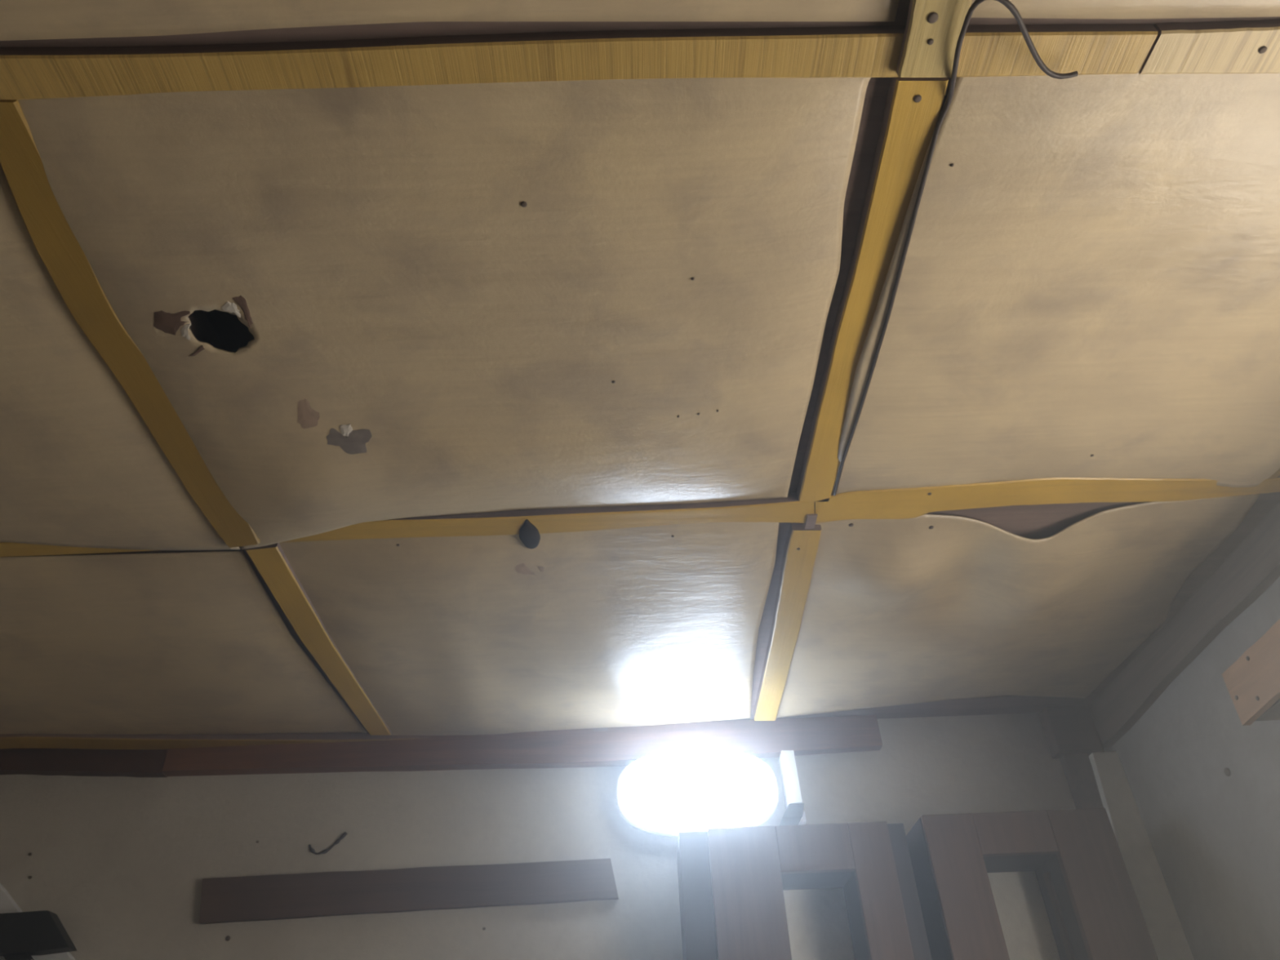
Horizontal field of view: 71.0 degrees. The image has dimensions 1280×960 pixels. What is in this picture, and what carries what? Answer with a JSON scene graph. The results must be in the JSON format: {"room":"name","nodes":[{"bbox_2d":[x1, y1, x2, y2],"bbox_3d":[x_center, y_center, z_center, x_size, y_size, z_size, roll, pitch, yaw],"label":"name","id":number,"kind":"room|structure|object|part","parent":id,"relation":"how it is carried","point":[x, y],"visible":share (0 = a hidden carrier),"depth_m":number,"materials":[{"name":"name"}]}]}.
{"room":"damaged room","nodes":[
{"label":"damaged room","id":0,"kind":"room"},
{"bbox_2d":[0,712,1104,959],"bbox_3d":[-0.350,1.731,2.442,4.110,3.000,0.124,-2,-38,-1],"label":"wall","id":1,"kind":"structure","parent":0,"point":[122,863],"depth_m":2.84,"materials":[{"name":"white paint"}]},
{"bbox_2d":[0,883,77,959],"bbox_3d":[-1.847,1.296,2.666,0.620,0.515,0.084,-2,-38,-1],"label":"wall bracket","id":2,"kind":"object","parent":1,"relation":"attached to","point":[34,935],"visible":1,"depth_m":2.60,"materials":[{"name":"black plastic"}]},
{"bbox_3d":[-1.746,1.419,2.567,0.193,0.124,0.020,-2,-38,-1],"label":"black leg","id":3,"kind":"part","parent":2,"relation":"part of","materials":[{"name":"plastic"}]},
{"bbox_2d":[0,748,168,777],"bbox_3d":[-1.936,0.940,2.970,0.749,0.107,0.044,-2,-38,-1],"label":"trim","id":4,"kind":"structure","parent":1,"relation":"attached to","point":[43,762],"depth_m":2.95,"materials":[{"name":"brown wood"}]},
{"bbox_2d":[308,831,347,854],"bbox_3d":[-0.984,1.144,2.827,0.116,0.067,0.011,-2,-38,-1],"label":"scrap","id":5,"kind":"object","parent":1,"relation":"attached to","point":[312,850],"visible":1,"depth_m":2.82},
{"bbox_2d":[199,857,618,924],"bbox_3d":[-0.702,1.250,2.732,1.272,0.136,0.022,-2,-38,-1],"label":"wooden plank","id":6,"kind":"object","parent":1,"relation":"attached to","point":[324,894],"visible":1,"depth_m":2.72,"materials":[{"name":"brown wood"}]},
{"bbox_2d":[161,715,882,776],"bbox_3d":[-0.381,0.894,2.990,2.363,0.125,0.048,-2,-38,-1],"label":"trim","id":7,"kind":"structure","parent":1,"relation":"attached to","point":[623,745],"depth_m":2.97,"materials":[{"name":"brown wood"}]},
{"bbox_2d":[616,748,778,837],"bbox_3d":[0.182,0.985,2.847,0.514,0.274,0.154,-2,-38,-1],"label":"wall lamp","id":8,"kind":"object","parent":1,"relation":"attached to","point":[667,793],"visible":0.97,"depth_m":2.78,"materials":[{"name":"white plastic"}]},
{"bbox_2d":[778,750,806,825],"bbox_3d":[0.474,0.993,2.877,0.073,0.228,0.093,-2,-38,-1],"label":"junction box","id":9,"kind":"object","parent":1,"relation":"attached to","point":[793,815],"visible":0.88,"depth_m":2.84,"materials":[{"name":"white plastic"}]},
{"bbox_2d":[1038,705,1103,758],"bbox_3d":[1.438,0.842,3.000,0.148,0.154,0.069,-2,-38,-1],"label":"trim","id":10,"kind":"structure","parent":1,"relation":"attached to","point":[1067,730],"depth_m":2.97,"materials":[{"name":"grey wood"}]},
{"bbox_2d":[1059,753,1103,808],"bbox_3d":[1.474,1.857,2.225,0.078,2.400,0.043,-2,-38,-1],"label":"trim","id":11,"kind":"structure","parent":1,"relation":"attached to","point":[1077,769],"depth_m":2.89,"materials":[{"name":"grey wood"}]},
{"bbox_2d":[1088,751,1194,959],"bbox_3d":[1.534,1.850,2.212,0.120,2.392,0.074,-2,-38,-1],"label":"trim","id":12,"kind":"structure","parent":1,"relation":"attached to","point":[1166,934],"depth_m":2.71,"materials":[{"name":"paint"}]},
{"bbox_2d":[0,0,1279,750],"bbox_3d":[-0.414,-0.911,1.113,4.110,0.566,5.470,-2,-38,-1],"label":"ceiling","id":13,"kind":"structure","parent":0,"point":[308,308],"depth_m":1.61,"materials":[{"name":"paint"}]},
{"bbox_3d":[-1.623,-0.167,1.613,1.402,0.044,1.117,-2,-38,-1],"label":"panel","id":14,"kind":"part","parent":13,"relation":"part of","materials":[{"name":"paint"}]},
{"bbox_3d":[-1.611,0.526,2.516,1.410,0.027,1.113,-2,-38,-1],"label":"panel","id":15,"kind":"part","parent":13,"relation":"part of","materials":[{"name":"paint"}]},
{"bbox_3d":[-0.285,-0.201,1.628,1.272,0.070,1.117,-2,-38,-1],"label":"panel","id":16,"kind":"part","parent":13,"relation":"part of","materials":[{"name":"paint"}]},
{"bbox_3d":[-0.288,-0.951,0.711,1.288,0.014,1.188,-2,-38,-1],"label":"panel","id":17,"kind":"part","parent":13,"relation":"part of","materials":[{"name":"paint"}]},
{"bbox_3d":[-0.261,0.485,2.534,1.252,0.039,1.244,-2,-38,-1],"label":"panel","id":18,"kind":"part","parent":13,"relation":"part of","materials":[{"name":"paint"}]},
{"bbox_2d":[519,519,540,548],"bbox_3d":[-0.255,0.125,2.070,0.048,0.018,0.120,-2,-38,-1],"label":"lump","id":19,"kind":"object","parent":13,"relation":"attached to","point":[529,535],"visible":1,"depth_m":2.06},
{"bbox_2d":[832,0,1078,495],"bbox_3d":[0.508,-0.287,1.554,0.180,0.052,1.086,-2,-38,-1],"label":"cable","id":20,"kind":"object","parent":13,"relation":"attached to","point":[1006,3],"visible":1,"depth_m":1.29,"materials":[{"name":"black plastic"}]},
{"bbox_3d":[0.946,0.436,2.527,1.089,0.072,1.193,-2,-38,-1],"label":"panel","id":21,"kind":"part","parent":13,"relation":"part of","materials":[{"name":"paint"}]},
{"bbox_3d":[0.958,-0.286,1.621,1.111,0.033,1.018,-2,-38,-1],"label":"panel","id":22,"kind":"part","parent":13,"relation":"part of","materials":[{"name":"paint"}]},
{"bbox_3d":[0.966,-0.991,0.736,1.100,0.013,1.196,-2,-38,-1],"label":"panel","id":23,"kind":"part","parent":13,"relation":"part of","materials":[{"name":"paint"}]},
{"bbox_2d":[1088,576,1279,959],"bbox_3d":[1.623,0.022,0.368,0.126,3.000,5.230,-2,-38,-1],"label":"wall","id":24,"kind":"structure","parent":0,"point":[1204,784],"depth_m":2.43,"materials":[{"name":"grey paint"}]},
{"bbox_2d":[1088,502,1279,747],"bbox_3d":[1.520,0.031,1.979,0.034,0.143,2.580,-2,-38,-1],"label":"trim","id":25,"kind":"structure","parent":24,"relation":"attached to","point":[1253,566],"depth_m":2.47,"materials":[{"name":"grey wood"}]},
{"bbox_2d":[1222,618,1279,725],"bbox_3d":[1.500,0.375,2.012,0.096,0.144,0.524,-2,-38,-1],"label":"wall box","id":26,"kind":"object","parent":24,"relation":"attached to","point":[1252,682],"visible":1,"depth_m":2.12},
{"bbox_3d":[-0.312,1.309,-0.618,4.110,0.100,5.470,-2,-38,-1],"label":"floor","id":27,"kind":"structure","parent":0,"visible":0},
{"bbox_2d":[676,821,932,959],"bbox_3d":[0.483,1.928,2.054,0.660,2.152,0.238,-2,-38,-1],"label":"tall cabinet","id":28,"kind":"object","parent":27,"relation":"on","point":[842,891],"visible":1,"depth_m":2.55,"materials":[{"name":"paint"}]},
{"bbox_3d":[0.195,1.943,2.053,0.084,2.148,0.226,-2,-38,-1],"label":"panel","id":29,"kind":"part","parent":28,"relation":"part of","materials":[{"name":"wood"}]},
{"bbox_3d":[0.503,1.065,2.595,0.212,0.128,0.027,-2,-38,-1],"label":"rail","id":30,"kind":"part","parent":28,"relation":"part of","materials":[{"name":"wood"}]},
{"bbox_3d":[0.543,2.014,2.105,0.212,1.973,0.008,-2,-38,-1],"label":"panel","id":31,"kind":"part","parent":28,"relation":"part of","materials":[{"name":"paint"}]},
{"bbox_3d":[0.788,1.923,2.063,0.049,2.148,0.226,-2,-38,-1],"label":"panel","id":32,"kind":"part","parent":28,"relation":"part of","materials":[{"name":"wood"}]},
{"bbox_2d":[906,808,1158,959],"bbox_3d":[1.140,1.901,2.070,0.554,2.165,0.238,-2,-38,-1],"label":"tall cabinet","id":33,"kind":"object","parent":27,"relation":"on","point":[1049,884],"visible":0.98,"depth_m":2.57,"materials":[{"name":"paint"}]},
{"bbox_3d":[0.872,1.915,2.069,0.018,2.161,0.226,-2,-38,-1],"label":"panel","id":34,"kind":"part","parent":33,"relation":"part of","materials":[{"name":"wood"}]},
{"bbox_3d":[1.089,1.030,2.617,0.220,0.117,0.027,-2,-38,-1],"label":"rail","id":35,"kind":"part","parent":33,"relation":"part of","materials":[{"name":"wood"}]},
{"bbox_3d":[1.129,1.985,2.122,0.220,1.998,0.008,-2,-38,-1],"label":"panel","id":36,"kind":"part","parent":33,"relation":"part of","materials":[{"name":"paint"}]}
]}

